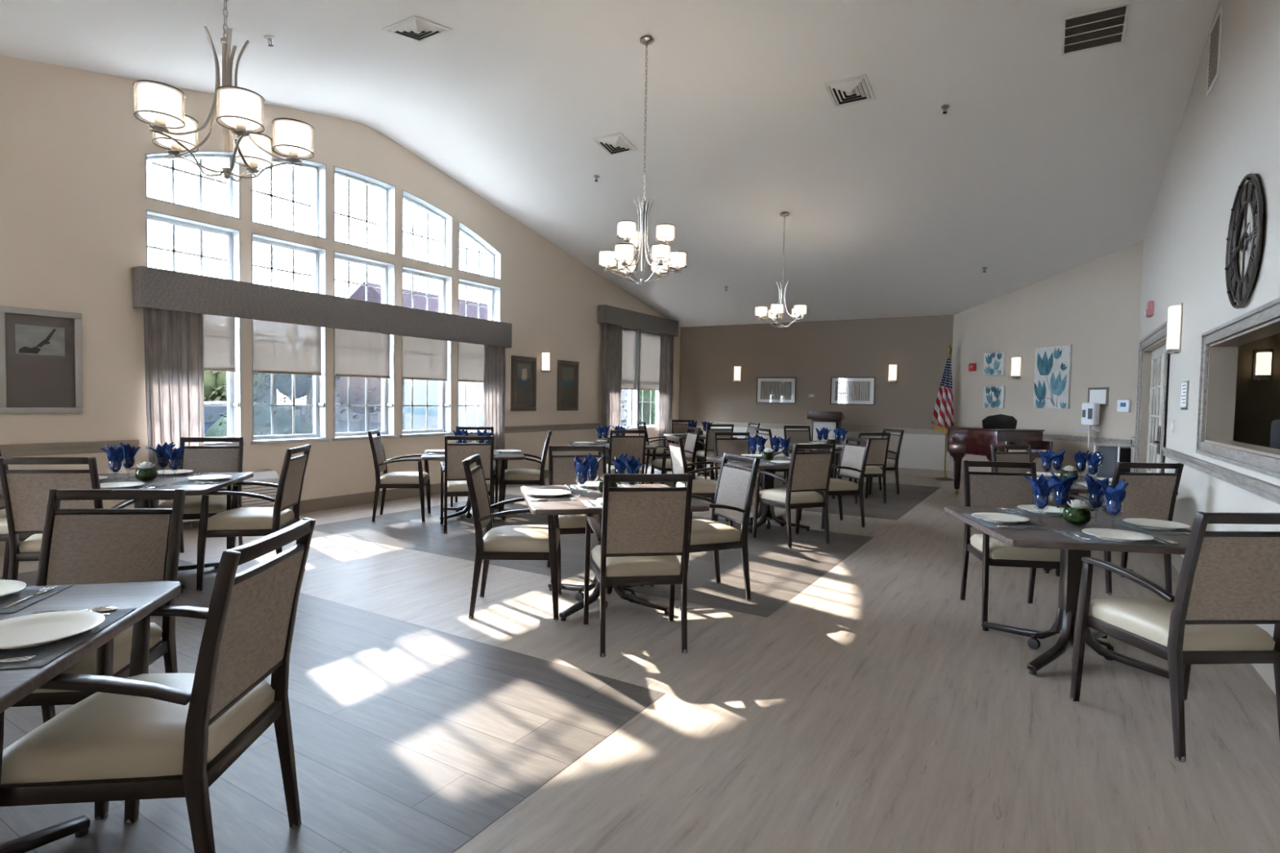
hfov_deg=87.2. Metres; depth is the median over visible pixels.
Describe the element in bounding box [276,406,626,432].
asphalt
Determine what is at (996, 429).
grand piano
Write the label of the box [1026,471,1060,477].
dinner plate
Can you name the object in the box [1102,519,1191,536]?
placemat
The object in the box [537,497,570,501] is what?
spoon
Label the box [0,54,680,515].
wall
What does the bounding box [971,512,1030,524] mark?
dinner plate
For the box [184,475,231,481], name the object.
dinner plate
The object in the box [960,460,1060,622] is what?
armchair
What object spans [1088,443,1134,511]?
cart
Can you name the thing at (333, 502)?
baseboard
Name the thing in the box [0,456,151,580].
armchair
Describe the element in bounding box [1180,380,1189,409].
notice
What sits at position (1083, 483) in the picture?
dinner plate
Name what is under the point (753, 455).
dinner plate
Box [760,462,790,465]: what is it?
placemat
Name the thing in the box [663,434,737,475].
dining table
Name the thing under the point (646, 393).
bush
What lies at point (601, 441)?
dinner plate
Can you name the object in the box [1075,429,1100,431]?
drip tray
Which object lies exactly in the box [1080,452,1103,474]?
folded napkin
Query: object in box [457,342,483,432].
window
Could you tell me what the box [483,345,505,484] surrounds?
window curtain
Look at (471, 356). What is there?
roller blind
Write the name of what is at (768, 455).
flower bowl
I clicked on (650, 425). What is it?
window
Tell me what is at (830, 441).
flower bowl
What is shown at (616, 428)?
folded napkin
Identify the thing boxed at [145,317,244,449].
window
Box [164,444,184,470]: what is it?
folded napkin
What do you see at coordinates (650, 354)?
roller blind
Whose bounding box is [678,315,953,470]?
wall
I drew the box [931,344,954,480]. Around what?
flag stand
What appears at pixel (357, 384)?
tree
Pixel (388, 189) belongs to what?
window
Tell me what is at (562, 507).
dining table
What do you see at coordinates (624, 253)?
chandelier
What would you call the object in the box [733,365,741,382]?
wall sconce
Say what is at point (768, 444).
armchair
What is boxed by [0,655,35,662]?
fork
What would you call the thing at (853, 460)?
armchair
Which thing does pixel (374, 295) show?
building
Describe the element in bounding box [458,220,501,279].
window
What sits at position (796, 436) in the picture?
armchair
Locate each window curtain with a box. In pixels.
[142,306,204,528]
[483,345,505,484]
[601,322,622,455]
[657,333,673,458]
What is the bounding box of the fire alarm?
[968,363,976,371]
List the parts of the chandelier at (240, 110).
glass, glass, arm, arm, chain, stem, arm, glass, arm, glass, arm, glass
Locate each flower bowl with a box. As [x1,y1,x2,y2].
[129,461,162,481]
[595,476,619,494]
[760,448,775,460]
[825,436,838,444]
[1057,465,1080,481]
[1057,498,1097,525]
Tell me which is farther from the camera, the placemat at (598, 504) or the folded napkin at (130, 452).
the folded napkin at (130, 452)
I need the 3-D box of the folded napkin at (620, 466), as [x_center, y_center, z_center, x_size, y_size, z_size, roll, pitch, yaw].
[-0.137,0.264,4.418,0.152,0.180,0.109,-1,3,-39]
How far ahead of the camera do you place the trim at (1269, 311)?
3.97 m
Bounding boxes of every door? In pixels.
[1146,345,1164,472]
[1154,344,1165,472]
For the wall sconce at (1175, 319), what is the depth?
5.75 m
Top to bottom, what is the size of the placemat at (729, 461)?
0.003 m
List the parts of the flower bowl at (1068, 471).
flower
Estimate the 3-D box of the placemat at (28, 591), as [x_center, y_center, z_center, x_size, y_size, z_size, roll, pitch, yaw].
[-1.937,0.499,1.913,0.420,0.003,0.280,0,2,-14]
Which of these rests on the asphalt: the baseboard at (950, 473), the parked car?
the parked car
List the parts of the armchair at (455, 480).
leg, armrest, leg, seat frame, seat, rail, rail, panel, rail, leg, leg, armrest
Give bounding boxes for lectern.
[807,411,845,475]
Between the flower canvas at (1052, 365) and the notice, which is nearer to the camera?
the notice
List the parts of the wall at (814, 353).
panel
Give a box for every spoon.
[31,605,117,613]
[146,484,162,488]
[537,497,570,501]
[996,524,1039,528]
[999,506,1015,514]
[1151,535,1178,544]
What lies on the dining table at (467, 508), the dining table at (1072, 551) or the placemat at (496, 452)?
the placemat at (496, 452)
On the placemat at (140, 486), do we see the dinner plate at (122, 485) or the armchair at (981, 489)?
the dinner plate at (122, 485)
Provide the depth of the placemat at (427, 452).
7.05 m
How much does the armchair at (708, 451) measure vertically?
0.934 m
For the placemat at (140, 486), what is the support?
on the dining table at (191, 489)
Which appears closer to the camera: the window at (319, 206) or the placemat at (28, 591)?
the placemat at (28, 591)
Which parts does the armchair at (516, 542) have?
rail, leg, rail, leg, armrest, armrest, seat frame, seat, leg, leg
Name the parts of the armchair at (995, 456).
leg, rail, rail, leg, seat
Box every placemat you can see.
[0,584,73,613]
[0,608,136,670]
[99,477,123,483]
[128,472,208,477]
[128,484,165,488]
[170,476,239,484]
[423,451,444,454]
[494,451,522,454]
[525,491,577,501]
[566,484,627,490]
[573,443,597,445]
[580,500,602,508]
[716,458,746,462]
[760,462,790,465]
[961,513,1048,529]
[996,506,1097,519]
[1053,530,1184,546]
[1071,484,1088,488]
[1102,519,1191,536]
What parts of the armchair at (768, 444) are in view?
leg, rail, panel, leg, seat frame, leg, armrest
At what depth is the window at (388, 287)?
8.20 m
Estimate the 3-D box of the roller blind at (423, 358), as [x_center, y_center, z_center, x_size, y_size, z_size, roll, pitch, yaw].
[-2.805,-0.983,8.790,0.036,0.749,0.758,2,3,31]
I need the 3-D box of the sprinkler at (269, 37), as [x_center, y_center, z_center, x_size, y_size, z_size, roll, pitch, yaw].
[-2.884,-3.001,5.231,0.075,0.073,0.073,3,3,42]
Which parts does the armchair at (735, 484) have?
leg, armrest, seat, seat frame, leg, armrest, rail, rail, rail, leg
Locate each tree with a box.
[204,370,276,404]
[264,373,337,427]
[307,374,404,431]
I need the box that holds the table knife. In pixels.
[993,524,1035,527]
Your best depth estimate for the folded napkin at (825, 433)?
9.78 m
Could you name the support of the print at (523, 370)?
attached to the framed picture at (523, 369)
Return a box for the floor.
[0,460,1279,852]
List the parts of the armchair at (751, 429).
leg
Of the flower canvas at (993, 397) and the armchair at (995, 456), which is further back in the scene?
the flower canvas at (993, 397)
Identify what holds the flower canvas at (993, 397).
attached to the wall at (1093, 307)
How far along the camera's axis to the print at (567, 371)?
11.33 m
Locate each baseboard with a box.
[0,456,657,555]
[685,457,947,477]
[947,471,1105,506]
[1171,554,1275,694]
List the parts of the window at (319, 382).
frame, sill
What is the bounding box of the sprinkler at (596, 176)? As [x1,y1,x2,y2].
[594,174,599,182]
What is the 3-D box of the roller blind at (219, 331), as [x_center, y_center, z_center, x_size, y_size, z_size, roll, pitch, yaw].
[-4.249,-0.914,6.409,0.036,0.749,0.757,2,3,31]
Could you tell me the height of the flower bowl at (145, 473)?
0.132 m
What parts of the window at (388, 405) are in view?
frame, sill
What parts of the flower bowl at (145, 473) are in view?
flower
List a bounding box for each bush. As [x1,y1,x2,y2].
[204,395,312,437]
[621,390,655,426]
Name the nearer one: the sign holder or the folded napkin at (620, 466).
the folded napkin at (620, 466)
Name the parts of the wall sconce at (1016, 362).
lamp shade, plate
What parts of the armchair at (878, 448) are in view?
leg, leg, seat, seat frame, leg, panel, rail, rail, leg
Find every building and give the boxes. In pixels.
[253,379,276,404]
[311,281,627,423]
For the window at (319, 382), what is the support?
attached to the wall at (73, 202)
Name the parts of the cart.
handle, cart frame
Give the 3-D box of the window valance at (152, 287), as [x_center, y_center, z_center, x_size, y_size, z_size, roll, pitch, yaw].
[-3.178,-1.279,7.901,0.168,0.355,4.725,2,3,31]
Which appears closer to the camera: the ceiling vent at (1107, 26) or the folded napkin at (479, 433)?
the ceiling vent at (1107, 26)
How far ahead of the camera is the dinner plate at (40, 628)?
1.68 m
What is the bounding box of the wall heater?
[158,470,279,522]
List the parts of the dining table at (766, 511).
leg, leg, leg, leg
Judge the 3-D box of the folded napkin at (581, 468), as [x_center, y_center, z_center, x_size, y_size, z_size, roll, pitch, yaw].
[-0.363,0.269,4.175,0.109,0.180,0.152,1,2,5]
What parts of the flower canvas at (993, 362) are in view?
painted flower, painted flower, painted flower, painted flower, painted flower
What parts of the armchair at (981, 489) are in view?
leg, leg, rail, panel, rail, seat frame, seat, leg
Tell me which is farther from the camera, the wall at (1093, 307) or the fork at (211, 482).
the wall at (1093, 307)
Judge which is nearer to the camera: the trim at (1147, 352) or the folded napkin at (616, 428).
the trim at (1147, 352)
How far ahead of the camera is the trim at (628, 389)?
13.41 m
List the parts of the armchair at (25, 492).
leg, seat frame, rail, seat, rail, rail, panel, leg, armrest, leg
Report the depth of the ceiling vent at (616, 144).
7.67 m
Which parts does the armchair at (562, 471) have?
leg, seat frame, rail, rail, seat, leg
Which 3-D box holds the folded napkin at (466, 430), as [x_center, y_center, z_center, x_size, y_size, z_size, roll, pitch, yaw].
[-1.929,0.112,7.429,0.152,0.180,0.109,0,2,-23]
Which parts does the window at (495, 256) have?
frame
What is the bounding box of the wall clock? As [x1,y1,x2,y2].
[1224,173,1263,308]
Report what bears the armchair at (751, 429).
on the floor
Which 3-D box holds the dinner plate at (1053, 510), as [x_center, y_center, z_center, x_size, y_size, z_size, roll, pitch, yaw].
[2.333,0.484,3.881,0.276,0.022,0.276,1,2,8]
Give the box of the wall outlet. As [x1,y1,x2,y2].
[808,394,814,397]
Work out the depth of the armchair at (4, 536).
4.42 m
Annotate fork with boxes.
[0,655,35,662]
[2,586,56,608]
[180,481,214,483]
[1063,531,1090,539]
[1152,532,1190,533]
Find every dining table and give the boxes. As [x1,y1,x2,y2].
[0,581,181,852]
[98,472,253,592]
[420,448,525,521]
[520,484,709,621]
[568,441,657,463]
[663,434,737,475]
[706,456,836,533]
[788,443,844,495]
[944,506,1189,678]
[1043,475,1177,573]
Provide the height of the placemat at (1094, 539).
0.003 m
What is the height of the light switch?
0.120 m
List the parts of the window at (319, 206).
frame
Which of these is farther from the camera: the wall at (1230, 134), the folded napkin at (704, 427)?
the folded napkin at (704, 427)
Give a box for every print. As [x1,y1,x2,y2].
[14,324,65,355]
[516,363,530,404]
[562,366,573,404]
[760,381,791,399]
[835,381,870,400]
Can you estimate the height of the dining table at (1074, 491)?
0.688 m
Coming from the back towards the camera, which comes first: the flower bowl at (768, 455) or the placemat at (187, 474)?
the flower bowl at (768, 455)
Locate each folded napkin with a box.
[101,444,124,471]
[111,442,140,468]
[148,442,175,466]
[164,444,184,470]
[452,429,466,443]
[458,428,472,443]
[476,428,486,443]
[483,430,493,443]
[573,455,591,484]
[583,453,606,479]
[595,425,606,438]
[602,425,610,437]
[609,453,632,473]
[612,425,621,435]
[617,426,629,435]
[620,455,645,484]
[688,421,694,431]
[690,420,697,431]
[700,421,707,431]
[745,435,759,453]
[754,435,768,452]
[769,435,784,452]
[780,436,790,453]
[815,427,824,439]
[820,427,831,439]
[832,427,844,439]
[836,428,848,440]
[1024,473,1060,509]
[1035,449,1058,471]
[1048,448,1065,470]
[1051,471,1075,505]
[1074,450,1092,471]
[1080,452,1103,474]
[1084,473,1109,507]
[1096,479,1128,515]
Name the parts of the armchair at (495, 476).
leg, leg, rail, leg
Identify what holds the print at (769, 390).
attached to the framed picture at (769, 389)
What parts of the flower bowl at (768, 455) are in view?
flower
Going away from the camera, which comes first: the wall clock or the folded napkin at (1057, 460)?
the wall clock
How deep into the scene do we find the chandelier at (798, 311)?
8.88 m
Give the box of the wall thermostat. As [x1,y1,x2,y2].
[1116,400,1131,412]
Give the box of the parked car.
[204,400,309,435]
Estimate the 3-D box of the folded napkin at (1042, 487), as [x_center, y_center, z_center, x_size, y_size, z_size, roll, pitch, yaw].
[2.099,0.340,3.500,0.109,0.180,0.152,-1,3,-42]
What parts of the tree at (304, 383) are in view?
crown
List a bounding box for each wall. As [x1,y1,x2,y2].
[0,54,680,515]
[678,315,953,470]
[947,240,1143,476]
[1133,0,1279,637]
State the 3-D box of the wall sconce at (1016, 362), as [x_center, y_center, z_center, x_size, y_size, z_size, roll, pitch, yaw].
[5.820,-0.916,10.430,0.090,0.344,0.156,1,2,-12]
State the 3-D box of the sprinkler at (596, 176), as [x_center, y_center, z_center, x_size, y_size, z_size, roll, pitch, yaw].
[-0.545,-3.129,8.488,0.075,0.073,0.073,3,3,42]
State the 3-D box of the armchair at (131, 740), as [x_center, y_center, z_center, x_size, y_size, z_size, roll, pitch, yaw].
[-1.241,0.742,1.780,0.573,0.934,0.544,1,2,-4]
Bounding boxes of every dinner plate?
[0,579,26,596]
[0,610,105,649]
[98,475,107,479]
[99,481,145,488]
[156,469,192,475]
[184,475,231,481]
[424,449,444,453]
[496,449,521,453]
[526,488,570,497]
[574,441,594,444]
[577,480,617,488]
[596,440,607,442]
[596,497,602,502]
[671,433,686,435]
[741,453,762,457]
[770,460,791,464]
[808,441,826,444]
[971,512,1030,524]
[1017,504,1065,515]
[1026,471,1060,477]
[1075,481,1111,487]
[1081,528,1154,542]
[1096,477,1112,483]
[1123,518,1190,530]
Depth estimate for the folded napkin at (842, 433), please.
9.51 m
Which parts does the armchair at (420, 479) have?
rail, leg, leg, armrest, seat frame, armrest, seat, leg, leg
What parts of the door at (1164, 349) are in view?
handle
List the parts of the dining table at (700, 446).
leg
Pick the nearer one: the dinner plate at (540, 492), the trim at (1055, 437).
the dinner plate at (540, 492)
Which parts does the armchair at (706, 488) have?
leg, rail, rail, panel, leg, seat, armrest, seat frame, armrest, leg, leg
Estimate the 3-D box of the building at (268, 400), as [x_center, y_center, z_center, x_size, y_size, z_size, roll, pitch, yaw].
[-33.122,-2.388,30.140,10.000,4.300,30.500,2,3,31]
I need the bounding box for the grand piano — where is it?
[946,413,1053,493]
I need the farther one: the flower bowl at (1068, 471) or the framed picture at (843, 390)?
the framed picture at (843, 390)
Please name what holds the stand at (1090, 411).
on the floor
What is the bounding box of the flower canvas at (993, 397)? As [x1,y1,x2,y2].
[982,386,1004,408]
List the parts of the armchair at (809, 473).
leg, armrest, seat, leg, seat frame, leg, rail, panel, rail, rail, leg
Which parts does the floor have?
plank panel, plank panel, plank panel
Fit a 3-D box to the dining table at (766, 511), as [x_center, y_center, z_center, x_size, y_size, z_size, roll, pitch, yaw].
[1.331,0.699,7.040,1.040,0.688,1.040,0,2,-14]
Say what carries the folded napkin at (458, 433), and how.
in the water goblet
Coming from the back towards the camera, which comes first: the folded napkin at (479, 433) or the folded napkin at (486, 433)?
the folded napkin at (479, 433)
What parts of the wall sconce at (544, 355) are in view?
plate, lamp shade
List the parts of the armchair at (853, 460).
leg, seat frame, seat, leg, rail, armrest, rail, rail, leg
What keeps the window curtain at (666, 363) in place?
hanging from the window valance at (606, 313)
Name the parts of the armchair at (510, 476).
leg, leg, seat frame, seat, armrest, armrest, leg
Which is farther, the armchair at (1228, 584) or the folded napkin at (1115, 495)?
the folded napkin at (1115, 495)
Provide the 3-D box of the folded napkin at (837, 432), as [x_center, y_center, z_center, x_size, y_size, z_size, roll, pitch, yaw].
[2.870,0.104,9.780,0.152,0.180,0.109,3,3,43]
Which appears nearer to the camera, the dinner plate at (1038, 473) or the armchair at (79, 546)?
the armchair at (79, 546)
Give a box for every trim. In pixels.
[626,389,628,426]
[679,421,947,435]
[1042,433,1132,444]
[1131,436,1279,504]
[1133,320,1170,472]
[1137,337,1165,472]
[1195,297,1279,479]
[1204,317,1279,458]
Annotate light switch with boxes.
[1171,419,1173,433]
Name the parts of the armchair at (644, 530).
leg, armrest, leg, seat frame, seat, rail, panel, rail, rail, leg, leg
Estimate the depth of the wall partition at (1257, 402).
4.92 m
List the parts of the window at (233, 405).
sill, frame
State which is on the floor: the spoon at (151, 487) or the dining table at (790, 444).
the dining table at (790, 444)
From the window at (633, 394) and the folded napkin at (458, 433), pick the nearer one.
the folded napkin at (458, 433)
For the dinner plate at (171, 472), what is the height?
0.022 m
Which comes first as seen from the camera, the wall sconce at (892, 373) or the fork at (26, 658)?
the fork at (26, 658)
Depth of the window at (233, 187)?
6.52 m
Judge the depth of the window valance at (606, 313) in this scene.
12.82 m
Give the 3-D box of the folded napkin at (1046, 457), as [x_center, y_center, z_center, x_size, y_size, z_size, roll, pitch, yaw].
[3.360,0.281,5.538,0.109,0.180,0.152,-1,3,-39]
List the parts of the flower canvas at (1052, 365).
painted flower, painted flower, painted flower, painted flower, painted flower, painted flower, painted flower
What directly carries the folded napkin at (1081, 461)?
in the water goblet
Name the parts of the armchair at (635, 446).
leg, seat, panel, rail, rail, leg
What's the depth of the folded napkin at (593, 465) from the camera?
4.39 m
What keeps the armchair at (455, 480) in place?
on the floor
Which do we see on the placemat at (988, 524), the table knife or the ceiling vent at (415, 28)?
the table knife
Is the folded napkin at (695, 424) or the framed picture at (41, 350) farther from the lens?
the folded napkin at (695, 424)
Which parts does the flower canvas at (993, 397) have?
painted flower, painted flower, painted flower, painted flower, painted flower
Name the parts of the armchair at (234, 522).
leg, leg, armrest, seat, seat frame, armrest, leg, rail, panel, rail, rail, leg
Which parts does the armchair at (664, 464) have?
leg, armrest, leg, seat, seat frame, armrest, leg, rail, leg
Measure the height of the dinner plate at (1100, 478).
0.022 m
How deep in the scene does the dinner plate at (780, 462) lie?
6.71 m
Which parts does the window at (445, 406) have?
frame, sill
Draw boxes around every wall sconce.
[541,351,551,373]
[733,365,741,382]
[887,364,897,382]
[1008,355,1022,378]
[1164,302,1182,354]
[1253,350,1273,380]
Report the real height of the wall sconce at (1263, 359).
0.225 m
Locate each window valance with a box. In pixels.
[132,266,511,347]
[597,304,678,336]
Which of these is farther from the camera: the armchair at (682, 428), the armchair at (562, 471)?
the armchair at (682, 428)
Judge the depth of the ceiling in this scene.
6.71 m
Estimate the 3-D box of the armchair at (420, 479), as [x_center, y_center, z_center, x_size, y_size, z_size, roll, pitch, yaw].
[-2.537,0.507,7.112,0.573,0.934,0.544,1,2,-11]
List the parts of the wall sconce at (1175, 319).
lamp shade, plate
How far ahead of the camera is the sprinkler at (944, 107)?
6.34 m
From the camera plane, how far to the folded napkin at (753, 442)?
6.93 m
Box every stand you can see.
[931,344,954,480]
[1075,402,1100,506]
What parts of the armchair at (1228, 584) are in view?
leg, armrest, seat, seat frame, leg, leg, rail, panel, rail, rail, leg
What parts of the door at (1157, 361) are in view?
glass, handle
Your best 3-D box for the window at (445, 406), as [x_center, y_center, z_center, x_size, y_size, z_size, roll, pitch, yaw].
[-2.836,-0.622,8.819,0.208,1.497,0.864,2,3,31]
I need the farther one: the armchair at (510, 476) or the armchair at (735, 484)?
the armchair at (510, 476)
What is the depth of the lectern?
12.29 m
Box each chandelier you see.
[133,0,314,182]
[598,35,687,284]
[755,213,807,328]
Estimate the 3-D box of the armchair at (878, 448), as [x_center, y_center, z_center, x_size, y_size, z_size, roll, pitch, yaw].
[2.945,0.533,8.922,0.544,0.934,0.573,0,2,-14]
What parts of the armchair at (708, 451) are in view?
seat frame, seat, leg, panel, rail, rail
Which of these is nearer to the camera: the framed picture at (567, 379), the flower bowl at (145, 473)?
the flower bowl at (145, 473)
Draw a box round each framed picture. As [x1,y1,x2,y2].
[0,305,83,413]
[511,355,537,410]
[556,360,578,410]
[755,377,796,404]
[830,377,875,405]
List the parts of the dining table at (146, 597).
leg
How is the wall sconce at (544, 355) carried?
attached to the wall at (73, 202)
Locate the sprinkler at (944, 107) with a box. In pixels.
[941,104,949,114]
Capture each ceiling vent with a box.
[382,15,452,42]
[592,132,637,156]
[824,74,875,107]
[1061,2,1129,56]
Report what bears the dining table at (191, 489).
on the floor
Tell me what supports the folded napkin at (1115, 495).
in the water goblet
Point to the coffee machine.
(1275, 424)
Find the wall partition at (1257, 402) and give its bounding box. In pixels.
[1233,333,1279,447]
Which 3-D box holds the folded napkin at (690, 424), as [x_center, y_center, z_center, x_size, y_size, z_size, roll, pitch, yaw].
[0.882,-0.008,11.704,0.109,0.180,0.152,1,2,-11]
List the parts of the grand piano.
leg, leg, lid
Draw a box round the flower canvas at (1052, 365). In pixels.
[1032,344,1071,408]
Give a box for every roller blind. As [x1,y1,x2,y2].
[203,314,235,371]
[253,319,321,375]
[334,328,390,378]
[402,335,447,381]
[458,342,484,382]
[621,325,660,391]
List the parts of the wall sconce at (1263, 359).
lamp shade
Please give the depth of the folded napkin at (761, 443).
7.14 m
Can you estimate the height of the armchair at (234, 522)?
0.934 m
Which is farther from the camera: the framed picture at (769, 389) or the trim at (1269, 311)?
the framed picture at (769, 389)
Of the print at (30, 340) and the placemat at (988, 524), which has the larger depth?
the print at (30, 340)
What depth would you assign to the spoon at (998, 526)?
3.36 m
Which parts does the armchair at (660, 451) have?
panel, leg, armrest, seat, seat frame, armrest, leg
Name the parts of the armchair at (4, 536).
seat, leg, seat frame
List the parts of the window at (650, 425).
frame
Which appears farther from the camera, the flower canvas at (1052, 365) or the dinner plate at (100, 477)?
the flower canvas at (1052, 365)
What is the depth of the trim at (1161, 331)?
6.97 m
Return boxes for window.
[145,150,240,219]
[145,208,240,281]
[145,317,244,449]
[250,154,326,239]
[250,319,329,444]
[251,232,326,294]
[332,328,397,440]
[333,165,395,255]
[333,250,395,305]
[400,335,453,437]
[401,265,452,314]
[402,189,453,268]
[457,277,500,321]
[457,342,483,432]
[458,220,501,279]
[620,328,639,429]
[637,328,658,428]
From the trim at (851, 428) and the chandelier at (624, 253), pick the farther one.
the trim at (851, 428)
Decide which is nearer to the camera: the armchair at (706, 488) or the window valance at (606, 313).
the armchair at (706, 488)
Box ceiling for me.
[0,0,1219,327]
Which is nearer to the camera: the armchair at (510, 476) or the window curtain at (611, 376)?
the armchair at (510, 476)
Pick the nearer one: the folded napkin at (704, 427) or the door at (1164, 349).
the door at (1164, 349)
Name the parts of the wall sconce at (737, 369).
lamp shade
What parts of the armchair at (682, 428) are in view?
leg, rail, leg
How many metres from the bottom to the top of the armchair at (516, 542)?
0.934 m
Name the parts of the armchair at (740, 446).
leg, rail, rail, leg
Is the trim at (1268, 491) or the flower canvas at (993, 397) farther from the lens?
the flower canvas at (993, 397)
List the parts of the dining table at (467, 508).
leg, leg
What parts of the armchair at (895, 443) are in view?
leg, leg, seat, seat frame, rail, leg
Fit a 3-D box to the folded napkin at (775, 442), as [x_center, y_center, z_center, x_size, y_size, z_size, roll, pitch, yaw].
[1.454,0.184,7.128,0.152,0.180,0.109,1,2,7]
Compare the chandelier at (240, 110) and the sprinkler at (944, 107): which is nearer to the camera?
the chandelier at (240, 110)
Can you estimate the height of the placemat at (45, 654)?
0.003 m
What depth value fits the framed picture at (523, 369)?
10.36 m
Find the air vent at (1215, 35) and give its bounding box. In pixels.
[1206,4,1222,97]
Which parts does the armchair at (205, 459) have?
leg, seat, seat frame, rail, rail, panel, leg, leg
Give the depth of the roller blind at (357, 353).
7.98 m
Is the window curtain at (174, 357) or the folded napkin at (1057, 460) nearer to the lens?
the folded napkin at (1057, 460)
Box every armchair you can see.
[0,447,34,579]
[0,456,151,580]
[0,517,315,852]
[10,488,185,819]
[158,437,244,552]
[196,444,311,591]
[367,429,431,522]
[440,435,496,533]
[450,426,497,506]
[462,453,561,620]
[497,429,551,511]
[546,445,606,583]
[582,473,693,657]
[598,430,646,484]
[636,421,674,474]
[649,453,759,609]
[650,426,701,484]
[666,435,733,527]
[671,419,704,467]
[694,423,733,479]
[713,431,760,486]
[719,422,759,471]
[752,444,835,548]
[755,427,804,480]
[782,425,826,484]
[800,436,871,529]
[831,432,890,504]
[848,428,904,495]
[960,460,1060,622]
[989,444,1057,506]
[1055,462,1183,595]
[1070,511,1279,762]
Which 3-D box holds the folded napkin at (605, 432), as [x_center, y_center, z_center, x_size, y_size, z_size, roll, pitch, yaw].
[-0.486,0.065,9.258,0.152,0.180,0.109,1,2,7]
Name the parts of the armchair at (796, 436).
leg, rail, rail, leg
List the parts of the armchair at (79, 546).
leg, seat frame, seat, leg, rail, panel, rail, leg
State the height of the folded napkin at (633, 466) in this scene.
0.180 m
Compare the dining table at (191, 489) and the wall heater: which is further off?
the wall heater
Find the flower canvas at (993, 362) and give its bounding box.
[982,351,1005,375]
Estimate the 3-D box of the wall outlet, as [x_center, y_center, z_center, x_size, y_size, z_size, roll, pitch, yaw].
[3.380,-0.606,13.252,0.120,0.070,0.008,2,3,31]
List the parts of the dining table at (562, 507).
leg, leg, leg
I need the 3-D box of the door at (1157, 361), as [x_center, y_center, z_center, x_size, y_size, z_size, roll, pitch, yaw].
[5.760,0.110,7.551,0.089,1.965,1.015,2,3,31]
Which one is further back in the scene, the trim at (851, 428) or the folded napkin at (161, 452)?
the trim at (851, 428)
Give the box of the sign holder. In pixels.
[1087,386,1108,406]
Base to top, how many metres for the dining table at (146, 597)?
0.688 m
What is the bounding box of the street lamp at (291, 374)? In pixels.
[291,373,295,413]
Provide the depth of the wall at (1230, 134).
4.70 m
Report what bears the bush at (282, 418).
on the lawn
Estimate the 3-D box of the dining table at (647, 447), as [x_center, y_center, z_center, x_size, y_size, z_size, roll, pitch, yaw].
[-0.394,0.585,9.147,1.040,0.688,1.040,0,2,-14]
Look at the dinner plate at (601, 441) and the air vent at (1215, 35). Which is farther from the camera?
the dinner plate at (601, 441)
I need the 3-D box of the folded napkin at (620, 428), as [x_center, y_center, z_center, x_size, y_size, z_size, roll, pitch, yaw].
[-0.237,0.078,9.050,0.152,0.180,0.109,3,3,37]
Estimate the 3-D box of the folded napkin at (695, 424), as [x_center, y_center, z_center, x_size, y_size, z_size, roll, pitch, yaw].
[0.960,-0.014,11.906,0.109,0.180,0.152,1,2,-9]
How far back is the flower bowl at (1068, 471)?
5.50 m
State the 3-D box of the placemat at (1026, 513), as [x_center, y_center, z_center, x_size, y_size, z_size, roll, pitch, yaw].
[2.332,0.497,3.872,0.420,0.003,0.280,1,2,8]
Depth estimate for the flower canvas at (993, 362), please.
10.88 m
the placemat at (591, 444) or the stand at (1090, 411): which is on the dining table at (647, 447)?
the placemat at (591, 444)
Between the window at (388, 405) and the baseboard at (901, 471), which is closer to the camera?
the window at (388, 405)
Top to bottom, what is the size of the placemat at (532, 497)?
0.003 m
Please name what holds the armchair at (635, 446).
on the floor
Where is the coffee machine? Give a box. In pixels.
[1269,419,1279,448]
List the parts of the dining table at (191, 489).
leg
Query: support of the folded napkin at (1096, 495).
in the water goblet
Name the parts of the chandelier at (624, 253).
glass, arm, glass, glass, glass, arm, arm, arm, glass, stem, chain, arm, arm, glass, glass, arm, glass, glass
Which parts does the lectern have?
panel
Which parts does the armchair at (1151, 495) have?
leg, armrest, leg, leg, panel, rail, rail, leg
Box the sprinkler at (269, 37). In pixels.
[263,35,274,46]
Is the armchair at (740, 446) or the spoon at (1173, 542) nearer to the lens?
the spoon at (1173, 542)
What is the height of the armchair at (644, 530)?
0.934 m
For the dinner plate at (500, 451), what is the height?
0.022 m
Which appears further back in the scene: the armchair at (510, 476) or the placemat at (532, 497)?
the armchair at (510, 476)
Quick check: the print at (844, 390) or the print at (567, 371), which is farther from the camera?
the print at (844, 390)
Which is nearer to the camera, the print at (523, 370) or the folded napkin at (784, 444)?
the folded napkin at (784, 444)
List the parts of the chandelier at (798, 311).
glass, arm, glass, glass, arm, arm, stem, chain, arm, arm, glass, glass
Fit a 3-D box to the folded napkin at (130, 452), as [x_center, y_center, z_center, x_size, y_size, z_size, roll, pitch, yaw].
[-3.492,0.197,4.599,0.109,0.180,0.152,2,2,18]
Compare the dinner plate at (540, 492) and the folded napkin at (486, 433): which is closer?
the dinner plate at (540, 492)
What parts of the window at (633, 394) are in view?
frame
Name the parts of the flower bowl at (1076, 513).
flower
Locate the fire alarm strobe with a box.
[1144,301,1154,317]
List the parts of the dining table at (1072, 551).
leg, leg, leg, leg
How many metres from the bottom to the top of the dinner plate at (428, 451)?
0.022 m
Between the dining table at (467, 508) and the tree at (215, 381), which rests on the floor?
the dining table at (467, 508)
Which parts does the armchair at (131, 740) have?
leg, armrest, leg, seat, seat frame, armrest, leg, rail, panel, rail, rail, leg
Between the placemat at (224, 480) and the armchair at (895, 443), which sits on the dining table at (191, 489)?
the placemat at (224, 480)

